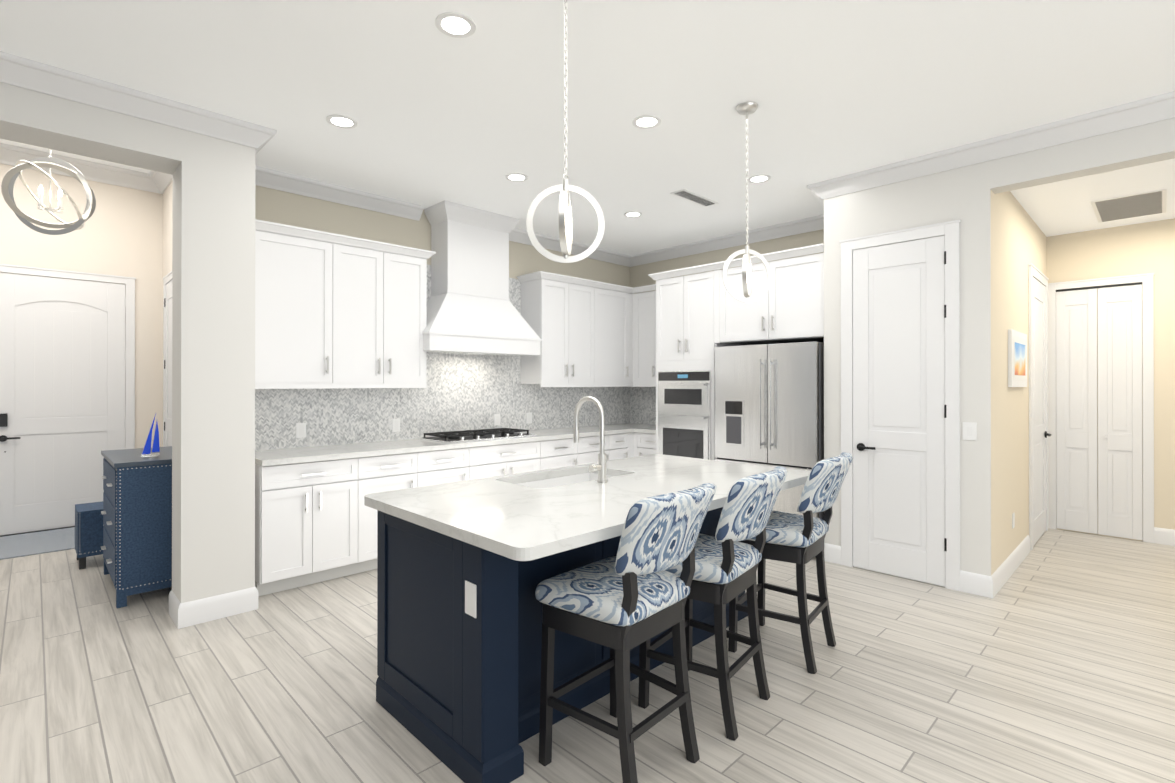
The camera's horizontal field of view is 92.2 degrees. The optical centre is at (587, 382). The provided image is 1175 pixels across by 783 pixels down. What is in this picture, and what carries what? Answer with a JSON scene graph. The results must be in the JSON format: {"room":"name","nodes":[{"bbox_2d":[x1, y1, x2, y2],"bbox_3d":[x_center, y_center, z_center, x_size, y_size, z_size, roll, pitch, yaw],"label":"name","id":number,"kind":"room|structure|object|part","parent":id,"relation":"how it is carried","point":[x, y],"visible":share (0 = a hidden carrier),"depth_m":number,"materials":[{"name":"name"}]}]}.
{"room":"kitchen","nodes":[
{"label":"kitchen","id":0,"kind":"room"},
{"bbox_2d":[0,82,271,602],"bbox_3d":[-4.109,-0.385,1.760,5.510,3.600,0.300,0,0,-44],"label":"wall","id":1,"kind":"structure","parent":0,"point":[192,228],"depth_m":3.43,"materials":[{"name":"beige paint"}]},
{"bbox_2d":[0,264,135,536],"bbox_3d":[-5.097,0.167,5.493,1.116,2.515,0.061,0,0,-44],"label":"door","id":2,"kind":"structure","parent":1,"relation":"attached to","point":[67,380],"depth_m":5.49,"materials":[{"name":"white wood"}]},
{"bbox_2d":[0,143,167,193],"bbox_3d":[-6.459,-2.101,4.117,5.450,0.154,0.128,0,0,-44],"label":"crown molding","id":3,"kind":"structure","parent":1,"relation":"attached to","point":[154,182],"depth_m":5.65,"materials":[{"name":"white wood"}]},
{"bbox_2d":[0,51,276,153],"bbox_3d":[-3.958,-1.527,1.633,5.545,0.114,0.095,0,0,-44],"label":"crown molding","id":4,"kind":"structure","parent":1,"relation":"attached to","point":[48,79],"depth_m":3.06,"materials":[{"name":"white wood"}]},
{"bbox_2d":[163,271,171,446],"bbox_3d":[-4.099,0.167,5.578,0.025,2.515,0.966,0,0,-44],"label":"door frame","id":5,"kind":"structure","parent":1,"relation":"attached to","point":[167,360],"depth_m":5.78,"materials":[{"name":"white wood"}]},
{"bbox_2d":[169,590,177,619],"bbox_3d":[-2.465,1.348,3.375,0.016,0.139,0.290,0,0,-44],"label":"baseboard","id":6,"kind":"structure","parent":1,"relation":"attached to","point":[172,597],"depth_m":3.40,"materials":[{"name":"white wood"}]},
{"bbox_2d":[173,587,257,628],"bbox_3d":[-2.210,1.348,3.397,0.412,0.139,0.016,0,0,-44],"label":"baseboard","id":7,"kind":"structure","parent":1,"relation":"attached to","point":[195,612],"depth_m":3.37,"materials":[{"name":"white wood"}]},
{"bbox_2d":[272,189,627,286],"bbox_3d":[-1.031,-0.076,5.675,4.490,3.000,0.100,0,0,-44],"label":"wall","id":8,"kind":"structure","parent":0,"point":[288,208],"depth_m":4.94,"materials":[{"name":"beige paint"}]},
{"bbox_2d":[255,220,342,383],"bbox_3d":[-2.207,-0.548,4.198,0.610,1.118,0.336,0,0,-44],"label":"upper cabinet","id":9,"kind":"object","parent":8,"relation":"attached to","point":[299,271],"depth_m":4.08,"materials":[{"name":"white wood"}]},
{"bbox_2d":[255,165,423,220],"bbox_3d":[-2.026,-1.520,4.566,1.490,0.114,0.095,0,0,-44],"label":"crown molding","id":10,"kind":"structure","parent":8,"relation":"attached to","point":[264,177],"depth_m":4.55,"materials":[{"name":"white wood"}]},
{"bbox_2d":[343,236,430,383],"bbox_3d":[-1.777,-0.547,4.619,0.833,1.118,0.336,0,0,-44],"label":"upper cabinet","id":11,"kind":"object","parent":8,"relation":"attached to","point":[383,366],"depth_m":4.53,"materials":[{"name":"white wood"}]},
{"bbox_2d":[255,264,655,450],"bbox_3d":[-0.628,-0.284,5.239,4.323,1.585,1.083,0,0,-44],"label":"backsplash","id":12,"kind":"structure","parent":8,"relation":"attached to","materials":[{"name":"grey tile"}]},
{"bbox_2d":[431,212,510,291],"bbox_3d":[-1.096,-1.134,5.324,0.666,0.685,0.287,0,0,-44],"label":"range hood","id":13,"kind":"object","parent":8,"relation":"attached to","point":[466,252],"depth_m":5.16,"materials":[{"name":"white paint"}]},
{"bbox_2d":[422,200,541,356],"bbox_3d":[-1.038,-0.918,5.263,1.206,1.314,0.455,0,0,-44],"label":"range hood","id":14,"kind":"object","parent":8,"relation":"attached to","point":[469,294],"depth_m":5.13,"materials":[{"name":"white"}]},
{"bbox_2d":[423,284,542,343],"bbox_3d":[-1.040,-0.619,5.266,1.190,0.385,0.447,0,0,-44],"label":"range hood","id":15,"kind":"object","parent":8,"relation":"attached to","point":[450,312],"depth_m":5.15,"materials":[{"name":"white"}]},
{"bbox_2d":[519,272,590,383],"bbox_3d":[-0.290,-0.544,6.078,0.809,1.118,0.336,0,0,-44],"label":"upper cabinet","id":16,"kind":"object","parent":8,"relation":"attached to","point":[563,356],"depth_m":5.87,"materials":[{"name":"white wood"}]},
{"bbox_2d":[509,228,631,266],"bbox_3d":[-0.185,-1.516,6.373,1.870,0.114,0.095,0,0,-44],"label":"crown molding","id":17,"kind":"structure","parent":8,"relation":"attached to","point":[516,235],"depth_m":6.39,"materials":[{"name":"white"}]},
{"bbox_2d":[591,280,634,383],"bbox_3d":[0.178,-0.542,6.523,0.720,1.118,0.356,0,0,-44],"label":"upper cabinet","id":18,"kind":"object","parent":8,"relation":"attached to","point":[610,303],"depth_m":6.39,"materials":[{"name":"white wood"}]},
{"bbox_2d":[0,528,1174,782],"bbox_3d":[-0.366,1.448,3.074,12.700,0.060,12.100,0,0,-44],"label":"floor","id":19,"kind":"structure","parent":0,"point":[1052,660],"depth_m":2.61,"materials":[{"name":"beige wood"}]},
{"bbox_2d":[0,527,74,559],"bbox_3d":[-5.080,1.417,4.809,1.700,0.008,0.940,0,0,-44],"label":"entry rug","id":20,"kind":"object","parent":19,"relation":"on","point":[25,544],"depth_m":4.96,"materials":[{"name":"grey fabric"}]},
{"bbox_2d":[75,501,103,569],"bbox_3d":[-3.852,1.202,4.541,0.383,0.440,0.383,0,0,-44],"label":"ottoman","id":21,"kind":"object","parent":19,"relation":"on","point":[89,524],"visible":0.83,"depth_m":4.33,"materials":[{"name":"fabric"}]},
{"bbox_2d":[101,446,171,607],"bbox_3d":[-3.075,0.965,4.073,0.620,0.912,0.950,0,0,-44],"label":"chest","id":22,"kind":"object","parent":19,"relation":"on","point":[136,513],"visible":0.69,"depth_m":3.66,"materials":[{"name":"fabric"}]},
{"bbox_2d":[141,414,159,458],"bbox_3d":[-2.933,0.356,3.794,0.100,0.302,0.088,0,0,-44],"label":"sculpture","id":23,"kind":"object","parent":22,"relation":"on","point":[146,454],"visible":1,"depth_m":3.79,"materials":[{"name":"blue metal"}]},
{"bbox_2d":[255,464,370,596],"bbox_3d":[-2.089,0.984,4.134,0.695,0.874,0.606,0,0,-44],"label":"base cabinet","id":24,"kind":"object","parent":19,"relation":"on","point":[311,527],"depth_m":3.89,"materials":[{"name":"white wood"}]},
{"bbox_2d":[255,424,654,475],"bbox_3d":[-0.629,0.528,5.236,4.322,0.040,1.082,0,0,-44],"label":"countertop","id":25,"kind":"structure","parent":24,"relation":"on","point":[320,457],"depth_m":4.61,"materials":[{"name":"white stone"}]},
{"bbox_2d":[420,428,536,442],"bbox_3d":[-0.989,0.481,5.210,0.950,0.052,0.480,0,0,-44],"label":"cooktop","id":26,"kind":"object","parent":25,"relation":"in","point":[496,433],"depth_m":5.09,"materials":[{"name":"black metal"}]},
{"bbox_2d":[367,460,426,570],"bbox_3d":[-1.716,0.985,4.501,0.589,0.874,0.606,0,0,-44],"label":"base cabinet","id":27,"kind":"object","parent":19,"relation":"on","point":[384,477],"depth_m":4.30,"materials":[{"name":"white wood"}]},
{"bbox_2d":[427,456,478,485],"bbox_3d":[-1.380,0.985,4.830,0.589,0.874,0.606,0,0,-44],"label":"base cabinet","id":28,"kind":"object","parent":19,"relation":"on","point":[456,468],"depth_m":4.67,"materials":[{"name":"white wood"}]},
{"bbox_2d":[479,448,546,478],"bbox_3d":[-0.934,0.986,5.267,0.899,0.874,0.606,0,0,-44],"label":"base cabinet","id":29,"kind":"object","parent":19,"relation":"on","point":[494,464],"depth_m":5.09,"materials":[{"name":"white wood"}]},
{"bbox_2d":[373,508,747,782],"bbox_3d":[0.065,0.981,2.928,2.018,0.874,0.854,0,0,-44],"label":"kitchen island","id":30,"kind":"object","parent":19,"relation":"on","point":[465,568],"depth_m":2.20,"materials":[{"name":"blue wood"}]},
{"bbox_2d":[364,454,809,563],"bbox_3d":[0.151,0.523,2.841,2.110,0.040,1.160,0,0,-44],"label":"island countertop","id":31,"kind":"structure","parent":30,"relation":"on","point":[525,517],"depth_m":2.42,"materials":[{"name":"white stone"}]},
{"bbox_2d":[517,473,614,488],"bbox_3d":[-0.105,0.657,3.038,0.724,0.226,0.404,0,0,-44],"label":"sink","id":32,"kind":"object","parent":31,"relation":"in","point":[553,480],"depth_m":3.24,"materials":[{"name":"white ceramic"}]},
{"bbox_2d":[573,396,606,482],"bbox_3d":[-0.007,0.286,2.902,0.105,0.432,0.232,0,0,-44],"label":"faucet","id":33,"kind":"object","parent":31,"relation":"on","point":[601,467],"depth_m":2.85,"materials":[{"name":"silver metal"}]},
{"bbox_2d":[547,444,582,468],"bbox_3d":[-0.484,0.988,5.709,0.599,0.874,0.606,0,0,-44],"label":"base cabinet","id":34,"kind":"object","parent":19,"relation":"on","point":[570,454],"depth_m":5.55,"materials":[{"name":"white wood"}]},
{"bbox_2d":[583,440,606,463],"bbox_3d":[-0.149,0.988,6.038,0.579,0.874,0.606,0,0,-44],"label":"base cabinet","id":35,"kind":"object","parent":19,"relation":"on","point":[590,451],"depth_m":5.80,"materials":[{"name":"white wood"}]},
{"bbox_2d":[607,440,638,460],"bbox_3d":[0.162,0.989,6.307,0.480,0.874,0.656,0,0,-44],"label":"base cabinet","id":36,"kind":"object","parent":19,"relation":"on","point":[616,449],"depth_m":6.13,"materials":[{"name":"white wood"}]},
{"bbox_2d":[535,483,716,782],"bbox_3d":[0.164,0.892,2.090,0.577,1.055,0.493,0,0,43],"label":"stool","id":37,"kind":"object","parent":19,"relation":"on","point":[633,593],"visible":1,"depth_m":1.97,"materials":[{"name":"fabric"}]},
{"bbox_3d":[0.128,1.022,2.123,0.435,0.796,0.450,0,0,43],"label":"frame","id":38,"kind":"part","parent":37,"relation":"part of","materials":[{"name":"black wood"}]},
{"bbox_3d":[0.168,0.592,2.088,0.588,0.458,0.504,0,0,43],"label":"seat","id":39,"kind":"part","parent":37,"relation":"part of","materials":[{"name":"fabric"}]},
{"bbox_2d":[639,436,650,455],"bbox_3d":[0.903,0.989,6.313,0.626,0.874,0.475,0,0,-44],"label":"base cabinet","id":40,"kind":"object","parent":19,"relation":"on","point":[644,441],"depth_m":6.15,"materials":[{"name":"white wood"}]},
{"bbox_2d":[651,263,734,459],"bbox_3d":[1.237,0.161,5.809,0.859,2.528,0.705,0,0,-44],"label":"tall cabinet","id":41,"kind":"object","parent":19,"relation":"on","point":[683,345],"depth_m":5.51,"materials":[{"name":"white wood"}]},
{"bbox_2d":[638,466,787,740],"bbox_3d":[0.568,0.893,2.487,0.577,1.055,0.493,0,0,38],"label":"stool","id":42,"kind":"object","parent":19,"relation":"on","point":[726,564],"visible":0.65,"depth_m":2.32,"materials":[{"name":"fabric"}]},
{"bbox_3d":[0.529,1.023,2.517,0.435,0.796,0.450,0,0,38],"label":"frame","id":43,"kind":"part","parent":42,"relation":"part of","materials":[{"name":"black wood"}]},
{"bbox_3d":[0.572,0.593,2.485,0.588,0.458,0.504,0,0,38],"label":"seat","id":44,"kind":"part","parent":42,"relation":"part of","materials":[{"name":"fabric"}]},
{"bbox_2d":[715,342,823,556],"bbox_3d":[1.775,0.544,5.106,0.920,1.733,0.940,0,0,-44],"label":"refrigerator","id":45,"kind":"object","parent":19,"relation":"on","point":[769,404],"visible":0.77,"depth_m":4.74,"materials":[{"name":"grey metal"}]},
{"bbox_2d":[728,452,852,673],"bbox_3d":[1.089,0.894,2.999,0.577,1.055,0.493,0,0,38],"label":"stool","id":46,"kind":"object","parent":19,"relation":"on","point":[797,539],"visible":0.81,"depth_m":2.83,"materials":[{"name":"wood"}]},
{"bbox_3d":[1.050,1.024,3.029,0.435,0.796,0.450,0,0,38],"label":"frame","id":47,"kind":"part","parent":46,"relation":"part of","materials":[{"name":"black wood"}]},
{"bbox_3d":[1.093,0.594,2.997,0.588,0.458,0.504,0,0,38],"label":"seat","id":48,"kind":"part","parent":46,"relation":"part of","materials":[{"name":"fabric"}]},
{"bbox_2d":[0,0,1174,255],"bbox_3d":[-0.433,-1.849,2.329,11.550,0.830,11.120,0,0,-44],"label":"ceiling","id":49,"kind":"structure","parent":0,"point":[834,88],"depth_m":3.01,"materials":[{"name":"white paint"}]},
{"bbox_2d":[1,149,95,234],"bbox_3d":[-4.067,-1.650,4.283,0.520,1.056,0.540,0,0,-44],"label":"chandelier","id":50,"kind":"object","parent":49,"relation":"hanging from","point":[10,177],"visible":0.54,"depth_m":4.27,"materials":[{"name":"silver metal"}]},
{"bbox_2d":[326,114,356,128],"bbox_3d":[-1.487,-1.578,3.424,0.176,0.005,0.176,0,0,-44],"label":"recessed light","id":51,"kind":"object","parent":49,"relation":"in","point":[341,120],"visible":1,"depth_m":3.42,"materials":[{"name":"white plastic"}]},
{"bbox_2d":[435,12,475,37],"bbox_3d":[-0.584,-1.580,2.503,0.176,0.005,0.176,0,0,-44],"label":"recessed light","id":52,"kind":"object","parent":49,"relation":"in","point":[455,23],"visible":1,"depth_m":2.50,"materials":[{"name":"white plastic"}]},
{"bbox_2d":[505,173,527,181],"bbox_3d":[-0.545,-1.575,4.349,0.176,0.005,0.176,0,0,-44],"label":"recessed light","id":53,"kind":"object","parent":49,"relation":"in","point":[513,177],"visible":1,"depth_m":4.34,"materials":[{"name":"white plastic"}]},
{"bbox_2d":[526,0,604,262],"bbox_3d":[-0.085,-1.023,2.193,0.241,1.121,0.197,0,0,-44],"label":"pendant light","id":54,"kind":"object","parent":49,"relation":"hanging from","point":[565,221],"visible":1,"depth_m":2.19,"materials":[{"name":"silver metal"}]},
{"bbox_2d":[624,211,641,217],"bbox_3d":[0.426,-1.573,5.301,0.176,0.005,0.176,0,0,-44],"label":"recessed light","id":55,"kind":"object","parent":49,"relation":"in","point":[631,213],"visible":0.98,"depth_m":5.29,"materials":[{"name":"white plastic"}]},
{"bbox_2d":[632,115,660,128],"bbox_3d":[0.359,-1.578,3.428,0.176,0.005,0.176,0,0,-44],"label":"recessed light","id":56,"kind":"object","parent":49,"relation":"in","point":[645,121],"visible":1,"depth_m":3.42,"materials":[{"name":"white plastic"}]},
{"bbox_2d":[670,189,718,206],"bbox_3d":[0.920,-1.572,4.833,0.510,0.010,0.140,0,0,-44],"label":"ceiling vent","id":57,"kind":"object","parent":49,"relation":"in","point":[688,195],"visible":1,"depth_m":4.80,"materials":[{"name":"white plastic"}]},
{"bbox_2d":[722,102,770,301],"bbox_3d":[0.915,-1.020,3.244,0.276,1.121,0.140,0,0,-39],"label":"pendant light","id":58,"kind":"object","parent":49,"relation":"hanging from","point":[746,108],"visible":1,"depth_m":3.23,"materials":[{"name":"silver metal"}]},
{"bbox_2d":[748,174,770,182],"bbox_3d":[1.329,-1.575,4.380,0.176,0.005,0.176,0,0,-44],"label":"recessed light","id":59,"kind":"object","parent":49,"relation":"in","point":[758,178],"visible":0.98,"depth_m":4.37,"materials":[{"name":"white plastic"}]},
{"bbox_2d":[1091,189,1166,222],"bbox_3d":[4.407,-1.422,4.598,0.800,0.010,0.420,0,0,-44],"label":"ceiling vent","id":60,"kind":"object","parent":49,"relation":"in","point":[1134,205],"visible":1,"depth_m":4.56,"materials":[{"name":"white plastic"}]},
{"bbox_2d":[628,230,819,293],"bbox_3d":[1.944,-0.075,5.771,0.150,3.000,3.910,0,0,-44],"label":"wall","id":61,"kind":"structure","parent":0,"point":[638,276],"depth_m":6.27,"materials":[{"name":"beige paint"}]},
{"bbox_2d":[631,288,650,383],"bbox_3d":[0.769,-0.513,6.595,0.405,1.060,0.450,0,0,-44],"label":"upper cabinet","id":62,"kind":"object","parent":61,"relation":"attached to","point":[640,302],"depth_m":6.56,"materials":[{"name":"white wood"}]},
{"bbox_2d":[632,214,823,266],"bbox_3d":[1.489,-1.516,6.105,0.095,0.114,2.820,0,0,-44],"label":"crown molding","id":63,"kind":"structure","parent":61,"relation":"attached to","point":[814,223],"depth_m":6.02,"materials":[{"name":"white"}]},
{"bbox_2d":[715,244,823,345],"bbox_3d":[1.845,-0.736,5.207,0.836,0.738,1.040,0,0,-44],"label":"upper cabinet","id":64,"kind":"object","parent":61,"relation":"attached to","point":[791,310],"depth_m":4.85,"materials":[{"name":"white wood"}]},
{"bbox_2d":[820,118,1174,586],"bbox_3d":[3.869,-0.083,2.609,0.150,3.000,5.500,0,0,-44],"label":"wall","id":65,"kind":"structure","parent":0,"point":[999,239],"depth_m":4.10,"materials":[{"name":"beige paint"}]},
{"bbox_2d":[839,220,960,590],"bbox_3d":[2.242,0.158,4.115,0.061,2.525,0.806,0,0,-44],"label":"door","id":66,"kind":"structure","parent":65,"relation":"attached to","point":[900,396],"depth_m":4.10,"materials":[{"name":"white wood"}]},
{"bbox_2d":[807,91,1174,199],"bbox_3d":[3.748,-1.525,2.562,0.095,0.114,5.595,0,0,-44],"label":"crown molding","id":67,"kind":"structure","parent":65,"relation":"attached to","point":[1160,107],"depth_m":3.61,"materials":[{"name":"white wood"}]},
{"bbox_2d":[985,535,1029,598],"bbox_3d":[3.181,1.350,4.231,1.476,0.139,0.016,0,0,-44],"label":"baseboard","id":68,"kind":"structure","parent":65,"relation":"attached to","point":[993,583],"depth_m":4.03,"materials":[{"name":"white wood"}]},
{"bbox_2d":[1008,329,1026,386],"bbox_3d":[3.334,-0.176,4.376,0.660,0.425,0.025,0,0,-44],"label":"picture frame","id":69,"kind":"object","parent":65,"relation":"attached to","point":[1017,358],"visible":1,"depth_m":4.28,"materials":[{"name":"white"}]},
{"bbox_2d":[1028,264,1051,550],"bbox_3d":[4.109,0.210,5.112,0.986,2.425,0.061,0,0,-44],"label":"door","id":70,"kind":"structure","parent":65,"relation":"attached to","point":[1039,434],"depth_m":5.09,"materials":[{"name":"white wood"}]},
{"bbox_2d":[1048,273,1154,542],"bbox_3d":[4.746,0.228,5.262,0.039,2.390,0.756,0,0,-44],"label":"door","id":71,"kind":"structure","parent":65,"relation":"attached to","point":[1114,496],"depth_m":5.24,"materials":[{"name":"white wood"}]},
{"bbox_2d":[1154,527,1174,545],"bbox_3d":[6.284,1.349,3.710,0.016,0.139,3.695,0,0,-44],"label":"baseboard","id":72,"kind":"structure","parent":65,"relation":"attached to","point":[1163,536],"depth_m":4.95,"materials":[{"name":"white wood"}]}
]}

